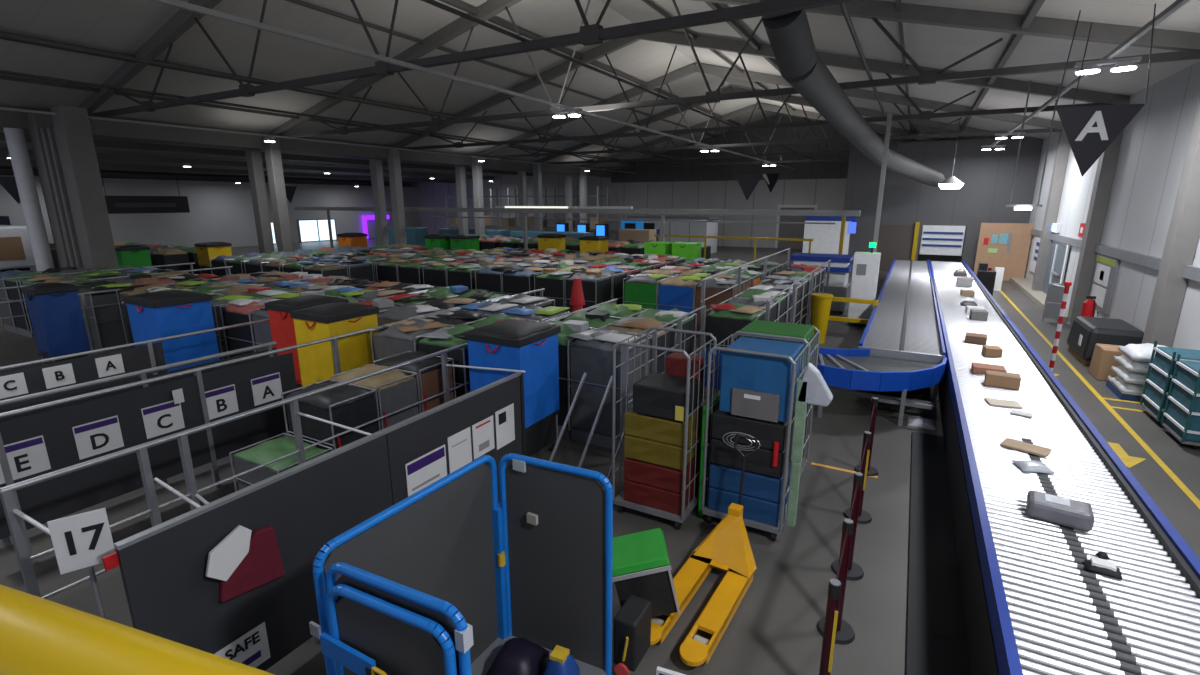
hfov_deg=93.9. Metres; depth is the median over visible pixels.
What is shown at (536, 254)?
container
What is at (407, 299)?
parcel
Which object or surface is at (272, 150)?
column
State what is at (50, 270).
container
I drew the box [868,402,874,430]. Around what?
belt
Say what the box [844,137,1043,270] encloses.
wall partition
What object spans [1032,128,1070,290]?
wall column
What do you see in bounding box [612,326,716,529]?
roll cage
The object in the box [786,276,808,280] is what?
parcel
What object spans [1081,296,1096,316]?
fire extinguisher
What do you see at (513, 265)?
container
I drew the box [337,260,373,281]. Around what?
container
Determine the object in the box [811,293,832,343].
bollard
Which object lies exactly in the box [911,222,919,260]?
door frame
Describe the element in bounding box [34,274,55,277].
parcel
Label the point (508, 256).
parcel
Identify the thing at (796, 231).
door
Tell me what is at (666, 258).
parcel
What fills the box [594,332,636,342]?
parcel
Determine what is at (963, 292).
parcel
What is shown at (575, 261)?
parcel
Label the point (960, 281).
carton
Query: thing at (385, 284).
parcel
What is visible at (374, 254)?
parcel
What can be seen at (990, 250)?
poster
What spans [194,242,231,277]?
storage bin
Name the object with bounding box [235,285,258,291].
parcel
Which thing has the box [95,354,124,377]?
letter sign
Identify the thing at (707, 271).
parcel
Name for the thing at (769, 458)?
tote
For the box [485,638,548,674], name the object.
dark holdall
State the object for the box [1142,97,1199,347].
wall column
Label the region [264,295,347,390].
storage bin
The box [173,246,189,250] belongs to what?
container
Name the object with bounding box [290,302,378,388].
storage bin
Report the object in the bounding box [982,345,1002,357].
cardboard box
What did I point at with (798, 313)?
container
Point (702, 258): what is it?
container
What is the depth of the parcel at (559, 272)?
14.80 m
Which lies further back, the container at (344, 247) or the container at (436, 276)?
the container at (344, 247)
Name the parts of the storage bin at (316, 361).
lid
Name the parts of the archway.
post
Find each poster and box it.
[214,622,270,667]
[405,444,446,496]
[448,427,471,472]
[472,415,494,459]
[495,403,514,449]
[983,238,988,244]
[988,248,997,252]
[991,235,997,243]
[998,234,1007,243]
[1006,233,1011,250]
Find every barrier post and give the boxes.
[817,518,854,644]
[819,579,840,674]
[831,472,863,580]
[844,431,871,523]
[854,397,878,475]
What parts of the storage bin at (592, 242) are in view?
lid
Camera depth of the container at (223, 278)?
13.79 m
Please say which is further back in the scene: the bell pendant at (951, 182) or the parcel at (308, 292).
the bell pendant at (951, 182)
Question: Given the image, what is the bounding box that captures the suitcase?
[613,595,650,674]
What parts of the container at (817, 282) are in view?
frame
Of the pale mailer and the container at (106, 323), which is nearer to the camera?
the pale mailer
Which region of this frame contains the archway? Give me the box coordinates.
[362,215,389,238]
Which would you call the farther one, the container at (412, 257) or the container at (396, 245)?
the container at (396, 245)
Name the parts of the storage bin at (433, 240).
lid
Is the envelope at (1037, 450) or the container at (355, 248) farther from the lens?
the container at (355, 248)
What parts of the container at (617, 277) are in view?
frame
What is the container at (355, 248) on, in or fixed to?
on the floor
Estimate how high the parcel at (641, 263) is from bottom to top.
0.051 m
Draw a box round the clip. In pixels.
[102,552,118,570]
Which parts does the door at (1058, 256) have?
frame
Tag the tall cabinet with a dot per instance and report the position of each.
(865, 272)
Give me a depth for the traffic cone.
11.23 m
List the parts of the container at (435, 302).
frame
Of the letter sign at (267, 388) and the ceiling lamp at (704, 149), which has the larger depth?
the ceiling lamp at (704, 149)
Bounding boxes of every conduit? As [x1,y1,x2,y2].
[0,107,635,173]
[150,0,794,168]
[990,0,1189,147]
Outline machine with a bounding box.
[790,253,853,313]
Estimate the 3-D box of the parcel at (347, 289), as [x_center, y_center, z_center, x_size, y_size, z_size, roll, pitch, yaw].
[-5.439,-1.052,12.070,0.533,0.077,0.413,5,14,18]
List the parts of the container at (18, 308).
frame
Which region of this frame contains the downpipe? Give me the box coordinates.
[3,128,54,272]
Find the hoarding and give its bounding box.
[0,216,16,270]
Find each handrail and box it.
[0,584,274,674]
[655,234,813,260]
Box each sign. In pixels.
[0,177,19,203]
[0,372,27,398]
[0,435,50,483]
[42,363,75,388]
[47,508,114,618]
[72,415,123,459]
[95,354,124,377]
[100,171,189,213]
[141,400,184,438]
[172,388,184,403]
[205,384,238,419]
[251,372,281,405]
[285,170,296,202]
[735,148,762,199]
[762,156,780,192]
[994,267,1003,290]
[1051,223,1060,232]
[1055,3,1155,175]
[1078,223,1085,236]
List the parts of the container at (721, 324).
panel, frame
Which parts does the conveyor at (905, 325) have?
rail, plate, rail, leg, rail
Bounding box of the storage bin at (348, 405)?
[281,379,380,451]
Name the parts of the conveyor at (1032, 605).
rail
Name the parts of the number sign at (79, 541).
plate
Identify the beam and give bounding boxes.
[0,107,614,176]
[0,132,532,175]
[0,147,493,179]
[0,158,454,182]
[0,169,412,186]
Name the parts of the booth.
panel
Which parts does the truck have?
frame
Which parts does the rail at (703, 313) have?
post, post, rail, rail, post, post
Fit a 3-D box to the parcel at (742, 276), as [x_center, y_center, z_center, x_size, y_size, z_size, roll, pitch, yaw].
[3.511,-1.569,14.208,0.533,0.077,0.413,6,15,23]
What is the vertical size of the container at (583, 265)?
1.610 m
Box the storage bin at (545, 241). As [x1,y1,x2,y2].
[537,233,565,250]
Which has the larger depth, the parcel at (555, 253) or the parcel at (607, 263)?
the parcel at (555, 253)
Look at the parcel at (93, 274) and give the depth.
14.61 m
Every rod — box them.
[0,33,725,167]
[421,0,825,164]
[839,3,897,146]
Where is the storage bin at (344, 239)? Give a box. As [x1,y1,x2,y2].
[336,233,367,246]
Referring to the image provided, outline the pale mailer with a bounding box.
[1010,409,1032,417]
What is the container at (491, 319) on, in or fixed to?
on the floor
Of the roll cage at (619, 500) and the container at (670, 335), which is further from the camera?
the container at (670, 335)
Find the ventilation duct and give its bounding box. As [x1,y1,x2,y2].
[760,0,944,186]
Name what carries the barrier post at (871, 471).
on the floor
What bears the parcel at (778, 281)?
on the container at (798, 313)
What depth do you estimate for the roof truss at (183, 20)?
10.84 m
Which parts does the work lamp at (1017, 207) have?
rod, rod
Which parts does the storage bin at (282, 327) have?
lid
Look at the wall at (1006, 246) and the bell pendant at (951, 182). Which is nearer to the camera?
the bell pendant at (951, 182)
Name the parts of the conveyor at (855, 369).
leg, leg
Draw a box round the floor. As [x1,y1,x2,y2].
[0,238,1199,674]
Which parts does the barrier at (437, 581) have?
panel, tube frame, panel, tube frame, tube frame, panel, corner post, panel, tube frame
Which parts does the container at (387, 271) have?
frame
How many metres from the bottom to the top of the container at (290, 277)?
1.633 m
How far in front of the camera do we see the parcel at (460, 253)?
20.14 m
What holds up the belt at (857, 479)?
attached to the barrier post at (855, 572)
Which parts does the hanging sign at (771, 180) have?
panel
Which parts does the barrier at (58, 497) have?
post, post, rail, post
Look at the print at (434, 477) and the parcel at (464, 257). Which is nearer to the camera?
the print at (434, 477)
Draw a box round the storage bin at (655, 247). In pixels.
[644,241,673,254]
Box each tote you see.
[612,528,680,616]
[624,401,705,469]
[624,450,699,514]
[633,372,701,421]
[708,463,790,525]
[710,408,794,477]
[719,337,803,421]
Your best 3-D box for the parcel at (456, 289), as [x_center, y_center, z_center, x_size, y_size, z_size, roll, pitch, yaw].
[-3.027,-1.035,11.996,0.280,0.110,0.320,-11,17,-38]
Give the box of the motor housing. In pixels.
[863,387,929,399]
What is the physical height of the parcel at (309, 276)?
0.110 m
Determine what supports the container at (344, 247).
on the floor
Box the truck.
[650,434,757,666]
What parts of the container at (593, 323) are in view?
frame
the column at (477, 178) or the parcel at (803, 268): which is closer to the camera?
the parcel at (803, 268)
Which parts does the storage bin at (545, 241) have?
lid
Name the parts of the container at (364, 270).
frame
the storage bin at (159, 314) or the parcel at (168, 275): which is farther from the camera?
the parcel at (168, 275)
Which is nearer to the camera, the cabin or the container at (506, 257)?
the container at (506, 257)
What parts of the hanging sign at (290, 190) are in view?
panel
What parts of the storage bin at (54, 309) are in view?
lid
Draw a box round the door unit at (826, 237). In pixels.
[802,216,856,254]
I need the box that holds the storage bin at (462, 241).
[449,234,479,250]
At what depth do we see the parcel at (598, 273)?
14.49 m
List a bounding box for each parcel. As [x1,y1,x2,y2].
[27,277,52,280]
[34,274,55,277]
[44,278,85,282]
[45,277,64,281]
[75,281,115,285]
[83,272,120,275]
[86,275,125,278]
[91,283,130,288]
[118,285,148,289]
[125,268,156,271]
[129,274,150,278]
[135,278,157,283]
[140,285,168,288]
[146,287,171,291]
[148,289,190,292]
[150,270,174,272]
[156,274,181,277]
[167,274,198,278]
[174,279,212,282]
[175,281,206,285]
[195,274,217,277]
[206,282,243,287]
[214,295,253,300]
[228,299,258,305]
[230,274,249,279]
[230,284,262,287]
[234,278,257,282]
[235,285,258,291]
[247,272,268,275]
[247,287,270,293]
[249,278,284,282]
[253,299,280,305]
[255,290,288,295]
[262,272,288,275]
[271,293,300,297]
[274,281,292,286]
[284,258,295,261]
[289,272,307,276]
[289,281,309,287]
[300,261,316,263]
[301,284,326,289]
[301,291,324,295]
[303,274,321,279]
[314,263,337,266]
[320,259,340,261]
[321,276,345,278]
[322,286,352,289]
[325,255,341,257]
[330,277,349,281]
[333,287,363,291]
[340,290,373,295]
[342,260,363,263]
[343,278,369,282]
[350,256,366,258]
[350,282,380,286]
[354,301,371,304]
[368,290,405,295]
[369,258,386,260]
[371,282,400,286]
[372,299,393,307]
[373,253,385,256]
[382,294,418,300]
[383,318,433,326]
[387,259,406,262]
[388,249,405,251]
[397,321,446,331]
[398,295,435,301]
[400,253,415,255]
[403,285,433,289]
[406,260,423,262]
[408,258,431,259]
[410,305,439,312]
[412,261,435,263]
[421,327,454,338]
[424,309,457,317]
[428,262,445,265]
[435,250,445,253]
[442,258,456,260]
[443,298,475,303]
[445,312,482,318]
[446,262,460,265]
[449,285,467,292]
[452,326,481,337]
[453,256,471,258]
[455,252,466,255]
[456,265,481,268]
[458,302,497,309]
[460,289,488,293]
[463,260,478,262]
[467,292,494,298]
[469,255,489,256]
[477,303,517,310]
[479,259,492,261]
[491,266,511,269]
[492,261,505,264]
[500,255,517,257]
[501,307,537,315]
[502,268,523,271]
[504,258,522,260]
[509,296,546,303]
[515,253,530,255]
[516,263,530,266]
[519,257,540,259]
[523,267,542,270]
[525,258,537,261]
[533,250,543,253]
[533,260,550,262]
[534,306,569,314]
[541,265,560,267]
[543,268,556,272]
[546,271,572,274]
[550,252,564,254]
[560,261,573,264]
[562,320,588,331]
[565,250,580,252]
[565,255,576,258]
[567,328,618,340]
[571,268,585,270]
[572,260,588,262]
[582,258,603,260]
[585,311,608,321]
[586,271,601,275]
[587,264,610,267]
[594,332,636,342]
[600,262,621,264]
[603,268,623,271]
[604,255,619,257]
[611,317,639,326]
[612,304,641,309]
[614,253,629,255]
[616,266,635,268]
[622,321,663,330]
[633,259,646,261]
[636,262,652,265]
[641,270,660,273]
[642,260,661,262]
[648,255,657,258]
[649,274,666,278]
[654,310,688,318]
[657,257,675,259]
[660,266,675,268]
[663,270,682,273]
[672,266,690,269]
[679,276,700,279]
[680,271,694,275]
[686,269,702,271]
[689,263,704,266]
[691,273,709,276]
[697,261,715,263]
[698,265,718,267]
[700,270,719,273]
[710,304,737,309]
[713,274,732,278]
[716,266,731,268]
[716,279,736,283]
[725,263,741,265]
[730,274,749,278]
[730,305,765,313]
[741,270,760,274]
[747,266,762,271]
[747,285,772,289]
[752,295,771,303]
[756,291,785,296]
[759,279,784,283]
[761,262,778,264]
[764,275,787,279]
[773,271,794,274]
[773,284,792,289]
[782,279,800,283]
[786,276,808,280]
[801,267,815,271]
[953,269,966,276]
[960,289,974,296]
[960,300,976,305]
[1084,556,1121,579]
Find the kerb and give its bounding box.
[1010,277,1068,321]
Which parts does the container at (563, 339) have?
frame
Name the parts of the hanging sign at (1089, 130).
panel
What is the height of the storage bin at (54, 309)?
1.862 m
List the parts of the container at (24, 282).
frame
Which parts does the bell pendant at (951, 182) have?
lamp shade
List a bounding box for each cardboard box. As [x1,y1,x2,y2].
[964,332,987,344]
[971,363,1006,373]
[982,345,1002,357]
[984,370,1020,389]
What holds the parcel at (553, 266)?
on the container at (541, 265)
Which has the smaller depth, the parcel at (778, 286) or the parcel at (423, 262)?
the parcel at (778, 286)
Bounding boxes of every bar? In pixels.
[549,373,586,461]
[578,376,612,467]
[603,404,632,489]
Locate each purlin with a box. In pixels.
[0,30,661,155]
[0,70,681,168]
[0,75,634,163]
[285,0,715,136]
[439,0,742,125]
[642,0,809,120]
[705,2,779,71]
[896,0,912,141]
[954,0,1044,139]
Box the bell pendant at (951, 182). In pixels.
[938,109,963,188]
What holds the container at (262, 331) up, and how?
on the floor
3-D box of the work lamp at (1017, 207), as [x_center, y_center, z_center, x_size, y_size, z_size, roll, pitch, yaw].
[11.958,-5.268,15.438,0.840,3.420,0.386,7,15,28]
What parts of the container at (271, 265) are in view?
frame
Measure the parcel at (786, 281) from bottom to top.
0.051 m
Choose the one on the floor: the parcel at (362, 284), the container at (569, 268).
the container at (569, 268)
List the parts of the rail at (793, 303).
post, post, rail, rail, post, post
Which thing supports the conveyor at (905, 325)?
on the floor
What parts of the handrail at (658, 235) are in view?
post, rail, post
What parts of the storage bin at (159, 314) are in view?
lid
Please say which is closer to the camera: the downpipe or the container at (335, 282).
the container at (335, 282)
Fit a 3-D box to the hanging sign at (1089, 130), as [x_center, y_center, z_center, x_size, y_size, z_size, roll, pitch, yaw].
[6.809,-3.331,7.830,0.995,2.112,0.863,5,14,18]
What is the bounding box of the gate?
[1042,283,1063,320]
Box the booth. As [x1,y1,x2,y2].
[621,219,643,228]
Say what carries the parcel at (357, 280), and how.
on the container at (335, 282)
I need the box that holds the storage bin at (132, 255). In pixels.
[115,245,151,266]
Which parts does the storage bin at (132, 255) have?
lid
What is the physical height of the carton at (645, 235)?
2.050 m
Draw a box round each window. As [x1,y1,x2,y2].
[271,221,276,242]
[297,219,337,242]
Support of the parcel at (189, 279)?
on the container at (204, 280)
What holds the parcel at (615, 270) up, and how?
on the container at (617, 277)
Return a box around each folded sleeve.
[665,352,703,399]
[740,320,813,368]
[802,361,811,459]
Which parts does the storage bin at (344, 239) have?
lid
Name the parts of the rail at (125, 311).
rail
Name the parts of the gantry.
post, post, rail, post, post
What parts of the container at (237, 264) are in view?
frame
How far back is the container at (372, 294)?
11.50 m
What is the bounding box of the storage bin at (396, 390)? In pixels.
[331,364,420,430]
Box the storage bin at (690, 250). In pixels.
[672,242,701,260]
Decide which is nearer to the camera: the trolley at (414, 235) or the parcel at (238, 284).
the parcel at (238, 284)
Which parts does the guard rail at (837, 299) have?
rail, rail, post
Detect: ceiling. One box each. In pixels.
[0,0,1199,169]
[0,130,531,185]
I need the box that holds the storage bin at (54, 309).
[20,282,89,363]
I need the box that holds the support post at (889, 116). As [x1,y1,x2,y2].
[873,113,891,251]
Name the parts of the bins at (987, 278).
lid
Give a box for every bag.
[219,525,284,601]
[786,362,832,485]
[1026,490,1094,530]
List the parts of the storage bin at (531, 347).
lid, leg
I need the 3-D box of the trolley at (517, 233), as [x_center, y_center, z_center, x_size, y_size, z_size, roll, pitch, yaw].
[-2.875,-5.361,32.946,5.200,1.716,1.100,7,15,28]
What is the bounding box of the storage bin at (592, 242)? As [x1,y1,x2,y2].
[579,235,608,252]
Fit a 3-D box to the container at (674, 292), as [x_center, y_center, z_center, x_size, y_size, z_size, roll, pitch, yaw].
[2.040,-0.736,14.058,0.948,1.619,0.884,7,15,28]
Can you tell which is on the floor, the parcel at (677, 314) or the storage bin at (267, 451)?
the storage bin at (267, 451)
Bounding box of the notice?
[656,666,685,674]
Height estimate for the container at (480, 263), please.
1.610 m
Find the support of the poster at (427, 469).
attached to the partition panel at (170, 595)
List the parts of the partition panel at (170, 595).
edge trim, post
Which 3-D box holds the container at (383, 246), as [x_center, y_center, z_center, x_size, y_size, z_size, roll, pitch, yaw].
[-9.293,-3.124,23.888,0.948,1.638,0.884,7,15,28]
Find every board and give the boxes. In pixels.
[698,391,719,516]
[1029,236,1040,272]
[1087,254,1120,314]
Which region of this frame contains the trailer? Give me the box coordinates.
[0,225,35,271]
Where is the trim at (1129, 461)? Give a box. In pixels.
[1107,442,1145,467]
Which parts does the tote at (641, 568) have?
green lid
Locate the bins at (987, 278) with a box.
[977,262,996,296]
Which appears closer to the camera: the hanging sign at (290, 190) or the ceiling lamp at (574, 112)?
the ceiling lamp at (574, 112)
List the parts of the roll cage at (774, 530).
frame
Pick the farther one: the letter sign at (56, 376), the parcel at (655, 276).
the parcel at (655, 276)
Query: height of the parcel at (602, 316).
0.110 m
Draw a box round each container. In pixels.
[0,270,39,333]
[2,272,49,337]
[19,275,67,332]
[34,276,86,283]
[36,267,77,272]
[50,247,59,268]
[50,268,93,276]
[68,270,107,277]
[68,279,99,287]
[77,282,129,354]
[85,272,129,280]
[94,265,133,271]
[108,277,135,283]
[114,242,127,244]
[116,283,178,347]
[117,267,145,274]
[122,242,139,244]
[126,278,179,286]
[127,269,165,275]
[137,285,198,293]
[148,244,163,248]
[149,248,161,267]
[151,271,187,278]
[152,248,190,272]
[159,245,175,248]
[167,278,211,288]
[171,273,220,280]
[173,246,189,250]
[184,247,200,273]
[186,281,233,289]
[193,290,221,294]
[209,255,240,277]
[209,276,254,280]
[210,293,258,359]
[213,287,247,295]
[219,298,271,357]
[225,256,258,274]
[238,287,298,299]
[241,252,265,256]
[243,276,277,284]
[244,257,268,273]
[249,307,272,351]
[251,270,278,277]
[259,253,282,257]
[261,259,296,271]
[262,279,297,289]
[271,251,292,254]
[272,273,302,281]
[279,255,296,259]
[282,260,312,272]
[282,282,329,291]
[283,252,307,255]
[293,249,311,252]
[298,275,331,282]
[301,262,348,277]
[307,253,322,256]
[308,250,330,253]
[317,247,334,250]
[324,285,366,296]
[325,278,371,285]
[326,251,344,254]
[330,248,352,251]
[331,296,363,302]
[334,246,353,249]
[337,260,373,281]
[340,255,357,260]
[341,290,403,300]
[351,246,370,249]
[355,281,397,290]
[356,298,403,314]
[359,257,386,281]
[367,255,386,257]
[370,245,389,247]
[370,318,455,364]
[375,259,408,283]
[377,283,428,294]
[377,303,444,331]
[386,256,406,259]
[387,244,404,246]
[393,293,440,306]
[397,260,428,284]
[407,256,428,260]
[414,324,474,398]
[416,287,460,297]
[416,297,477,310]
[422,261,454,288]
[423,310,489,326]
[427,254,449,258]
[428,257,451,261]
[446,263,485,289]
[447,290,509,302]
[455,259,475,263]
[458,300,524,316]
[465,314,539,327]
[475,265,507,295]
[476,261,502,265]
[479,238,484,250]
[481,238,502,249]
[485,251,504,255]
[492,293,554,307]
[493,257,524,262]
[495,254,505,258]
[499,238,520,248]
[501,249,515,253]
[502,267,542,296]
[502,304,569,321]
[505,262,529,267]
[517,239,537,248]
[521,262,546,264]
[528,253,557,257]
[529,263,564,269]
[534,270,572,310]
[539,257,560,262]
[545,252,568,256]
[547,263,579,267]
[550,320,595,438]
[553,311,622,329]
[557,250,583,253]
[557,266,591,272]
[565,240,579,250]
[565,272,611,313]
[572,258,595,264]
[574,252,592,257]
[579,264,606,268]
[581,256,606,261]
[584,302,645,319]
[587,261,619,264]
[595,269,627,304]
[596,254,621,260]
[600,316,676,373]
[604,257,632,261]
[604,265,641,280]
[608,242,623,252]
[616,241,630,245]
[622,243,643,254]
[623,262,653,272]
[623,272,669,309]
[627,240,639,243]
[628,308,696,354]
[643,259,665,269]
[648,269,681,276]
[651,257,676,265]
[657,275,700,343]
[659,267,692,274]
[664,254,685,263]
[673,271,711,278]
[674,263,699,269]
[689,260,712,264]
[694,268,722,274]
[694,278,743,345]
[697,257,722,264]
[698,242,710,258]
[701,246,703,257]
[704,302,765,393]
[709,265,727,270]
[713,262,736,266]
[720,297,779,321]
[723,259,747,262]
[724,269,761,286]
[724,273,753,290]
[733,289,788,322]
[744,269,769,283]
[745,283,796,322]
[748,263,776,275]
[756,260,782,274]
[757,279,803,323]
[768,276,809,324]
[776,271,815,324]
[784,268,820,322]
[788,264,825,292]
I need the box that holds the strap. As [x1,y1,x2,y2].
[787,378,806,526]
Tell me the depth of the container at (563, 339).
8.12 m
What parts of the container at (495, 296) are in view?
frame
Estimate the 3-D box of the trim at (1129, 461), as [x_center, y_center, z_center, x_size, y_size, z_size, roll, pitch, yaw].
[7.180,1.615,7.765,0.534,0.006,0.893,2,14,7]
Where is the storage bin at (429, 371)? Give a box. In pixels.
[373,351,455,413]
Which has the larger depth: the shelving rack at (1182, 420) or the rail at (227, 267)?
the rail at (227, 267)
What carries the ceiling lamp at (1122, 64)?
attached to the conduit at (1177, 4)
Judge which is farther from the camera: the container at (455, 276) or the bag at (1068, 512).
the container at (455, 276)
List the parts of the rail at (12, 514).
post, rail, post, post, rail, rail, post, post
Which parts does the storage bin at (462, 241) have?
lid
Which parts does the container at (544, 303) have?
frame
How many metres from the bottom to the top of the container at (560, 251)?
1.632 m
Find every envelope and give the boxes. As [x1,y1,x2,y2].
[985,398,1022,408]
[1000,438,1051,457]
[1012,460,1054,473]
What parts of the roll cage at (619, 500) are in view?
frame, frame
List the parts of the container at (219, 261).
frame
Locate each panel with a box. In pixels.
[114,372,525,670]
[906,431,969,674]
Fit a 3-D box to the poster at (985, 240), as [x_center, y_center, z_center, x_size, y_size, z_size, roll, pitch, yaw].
[17.181,-4.282,24.924,0.180,0.300,0.015,7,15,28]
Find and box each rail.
[0,262,194,280]
[0,266,231,289]
[0,278,219,354]
[0,290,427,408]
[0,341,282,547]
[0,343,524,598]
[121,279,302,347]
[543,298,617,321]
[621,305,705,461]
[699,248,789,354]
[765,260,830,324]
[829,297,878,323]
[1031,229,1199,281]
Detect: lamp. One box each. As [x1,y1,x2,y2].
[264,136,274,141]
[495,206,632,208]
[552,108,581,117]
[700,147,719,151]
[762,163,776,165]
[981,145,1005,149]
[995,132,1025,138]
[1005,80,1059,209]
[1074,56,1141,74]
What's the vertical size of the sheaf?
0.330 m
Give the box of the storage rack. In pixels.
[444,186,607,234]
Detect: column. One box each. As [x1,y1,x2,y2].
[26,110,69,266]
[40,127,84,268]
[50,105,117,269]
[245,149,274,253]
[262,136,292,251]
[369,159,388,245]
[387,149,406,244]
[455,166,468,234]
[471,157,484,234]
[517,170,526,229]
[533,163,542,230]
[565,174,572,231]
[579,168,586,222]
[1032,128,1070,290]
[1065,98,1129,324]
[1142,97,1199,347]
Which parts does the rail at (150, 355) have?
post, rail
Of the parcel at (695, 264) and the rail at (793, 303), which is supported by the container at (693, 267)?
the parcel at (695, 264)
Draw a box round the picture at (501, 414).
[498,411,505,424]
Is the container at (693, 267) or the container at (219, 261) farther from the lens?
the container at (219, 261)
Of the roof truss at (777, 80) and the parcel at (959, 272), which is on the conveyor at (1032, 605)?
the parcel at (959, 272)
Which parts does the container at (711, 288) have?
frame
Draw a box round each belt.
[836,527,847,579]
[849,479,857,518]
[859,438,866,471]
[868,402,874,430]
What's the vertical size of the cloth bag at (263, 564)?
0.435 m
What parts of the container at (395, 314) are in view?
frame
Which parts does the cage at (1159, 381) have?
post, post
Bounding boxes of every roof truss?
[78,0,862,119]
[267,0,1199,138]
[389,31,1129,150]
[472,63,1062,158]
[533,86,1013,164]
[579,103,960,168]
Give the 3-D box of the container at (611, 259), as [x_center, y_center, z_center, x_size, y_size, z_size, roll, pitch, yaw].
[0.650,-1.815,18.488,0.948,1.632,0.884,7,15,28]
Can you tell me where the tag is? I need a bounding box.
[1095,551,1109,559]
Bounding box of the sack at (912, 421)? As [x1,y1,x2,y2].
[907,416,936,430]
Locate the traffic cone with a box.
[570,278,584,312]
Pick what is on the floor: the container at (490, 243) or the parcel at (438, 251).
the container at (490, 243)
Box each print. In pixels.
[114,203,176,206]
[242,650,260,664]
[412,473,439,490]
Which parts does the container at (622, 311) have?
frame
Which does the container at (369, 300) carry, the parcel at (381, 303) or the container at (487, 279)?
the parcel at (381, 303)
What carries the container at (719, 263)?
on the floor
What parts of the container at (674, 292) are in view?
frame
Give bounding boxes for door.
[775,205,817,248]
[877,224,912,270]
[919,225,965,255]
[1042,243,1069,293]
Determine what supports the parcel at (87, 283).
on the container at (78, 281)
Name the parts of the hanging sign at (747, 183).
panel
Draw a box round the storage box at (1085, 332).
[1067,316,1143,365]
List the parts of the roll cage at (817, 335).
frame, frame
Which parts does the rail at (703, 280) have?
post, post, rail, rail, post, post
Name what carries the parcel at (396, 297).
on the container at (419, 301)
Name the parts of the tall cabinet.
panel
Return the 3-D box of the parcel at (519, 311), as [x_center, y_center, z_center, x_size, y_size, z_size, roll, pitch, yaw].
[-1.372,-0.478,9.697,0.533,0.077,0.413,8,16,30]
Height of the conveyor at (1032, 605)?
0.920 m
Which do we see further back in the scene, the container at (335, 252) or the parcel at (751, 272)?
the container at (335, 252)
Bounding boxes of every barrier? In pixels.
[0,288,544,563]
[309,453,612,674]
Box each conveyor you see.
[811,347,946,425]
[858,258,945,400]
[929,260,1199,674]
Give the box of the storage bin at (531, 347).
[464,319,560,456]
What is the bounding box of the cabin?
[627,215,720,252]
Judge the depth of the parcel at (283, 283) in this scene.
12.81 m
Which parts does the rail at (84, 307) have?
rail, post, rail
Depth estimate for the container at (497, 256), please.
19.21 m
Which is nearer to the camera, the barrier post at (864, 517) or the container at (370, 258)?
the barrier post at (864, 517)
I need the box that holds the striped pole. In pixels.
[1049,282,1071,383]
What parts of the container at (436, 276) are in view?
frame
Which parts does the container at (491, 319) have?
frame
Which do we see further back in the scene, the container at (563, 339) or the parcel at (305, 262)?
the parcel at (305, 262)
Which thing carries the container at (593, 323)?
on the floor
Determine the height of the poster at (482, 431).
0.380 m
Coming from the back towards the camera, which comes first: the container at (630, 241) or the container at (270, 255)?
the container at (630, 241)
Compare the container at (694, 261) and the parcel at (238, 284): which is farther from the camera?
the container at (694, 261)
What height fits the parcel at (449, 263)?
0.077 m
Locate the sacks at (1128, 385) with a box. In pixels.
[1106,343,1166,401]
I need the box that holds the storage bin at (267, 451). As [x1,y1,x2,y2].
[229,433,332,491]
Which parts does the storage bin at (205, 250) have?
lid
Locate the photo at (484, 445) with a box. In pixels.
[479,440,489,451]
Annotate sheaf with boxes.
[206,525,251,580]
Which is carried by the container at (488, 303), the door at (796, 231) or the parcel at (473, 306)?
the parcel at (473, 306)
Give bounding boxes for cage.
[567,327,651,449]
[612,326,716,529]
[701,331,809,540]
[734,324,819,476]
[1140,341,1199,421]
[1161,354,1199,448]
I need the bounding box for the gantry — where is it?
[294,207,860,253]
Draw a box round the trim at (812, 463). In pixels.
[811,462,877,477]
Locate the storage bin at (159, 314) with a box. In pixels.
[122,290,219,371]
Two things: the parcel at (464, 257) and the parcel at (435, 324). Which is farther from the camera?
the parcel at (464, 257)
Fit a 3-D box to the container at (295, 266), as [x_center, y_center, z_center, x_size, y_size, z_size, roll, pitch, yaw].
[-9.231,-1.618,17.660,0.948,1.638,0.884,7,15,28]
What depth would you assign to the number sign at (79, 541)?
3.30 m
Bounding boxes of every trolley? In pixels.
[374,226,427,245]
[438,228,509,236]
[510,230,593,238]
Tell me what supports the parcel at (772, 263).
on the container at (779, 268)
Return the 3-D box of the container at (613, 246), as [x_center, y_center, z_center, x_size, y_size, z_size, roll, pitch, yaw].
[0.555,-3.537,25.622,0.900,1.624,0.821,7,15,28]
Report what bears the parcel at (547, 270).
on the container at (554, 285)
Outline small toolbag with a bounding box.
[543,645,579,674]
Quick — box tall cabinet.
[847,243,880,326]
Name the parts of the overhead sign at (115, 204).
panel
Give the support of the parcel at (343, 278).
on the container at (335, 282)
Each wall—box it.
[0,175,420,246]
[402,114,965,254]
[973,223,1033,280]
[1024,61,1199,349]
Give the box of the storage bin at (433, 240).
[424,234,452,249]
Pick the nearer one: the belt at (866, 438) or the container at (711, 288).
the belt at (866, 438)
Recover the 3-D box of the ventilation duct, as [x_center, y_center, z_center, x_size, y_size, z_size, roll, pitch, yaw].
[8.182,-6.506,16.521,1.584,3.613,20.745,10,17,36]
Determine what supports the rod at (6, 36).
attached to the roof truss
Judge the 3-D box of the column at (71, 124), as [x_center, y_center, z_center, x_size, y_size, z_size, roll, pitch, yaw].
[-14.722,-3.486,16.213,0.760,5.950,0.760,7,15,28]
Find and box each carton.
[619,229,656,241]
[956,276,973,286]
[965,305,984,312]
[969,309,987,320]
[1088,343,1123,380]
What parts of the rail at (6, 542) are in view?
post, rail, post, post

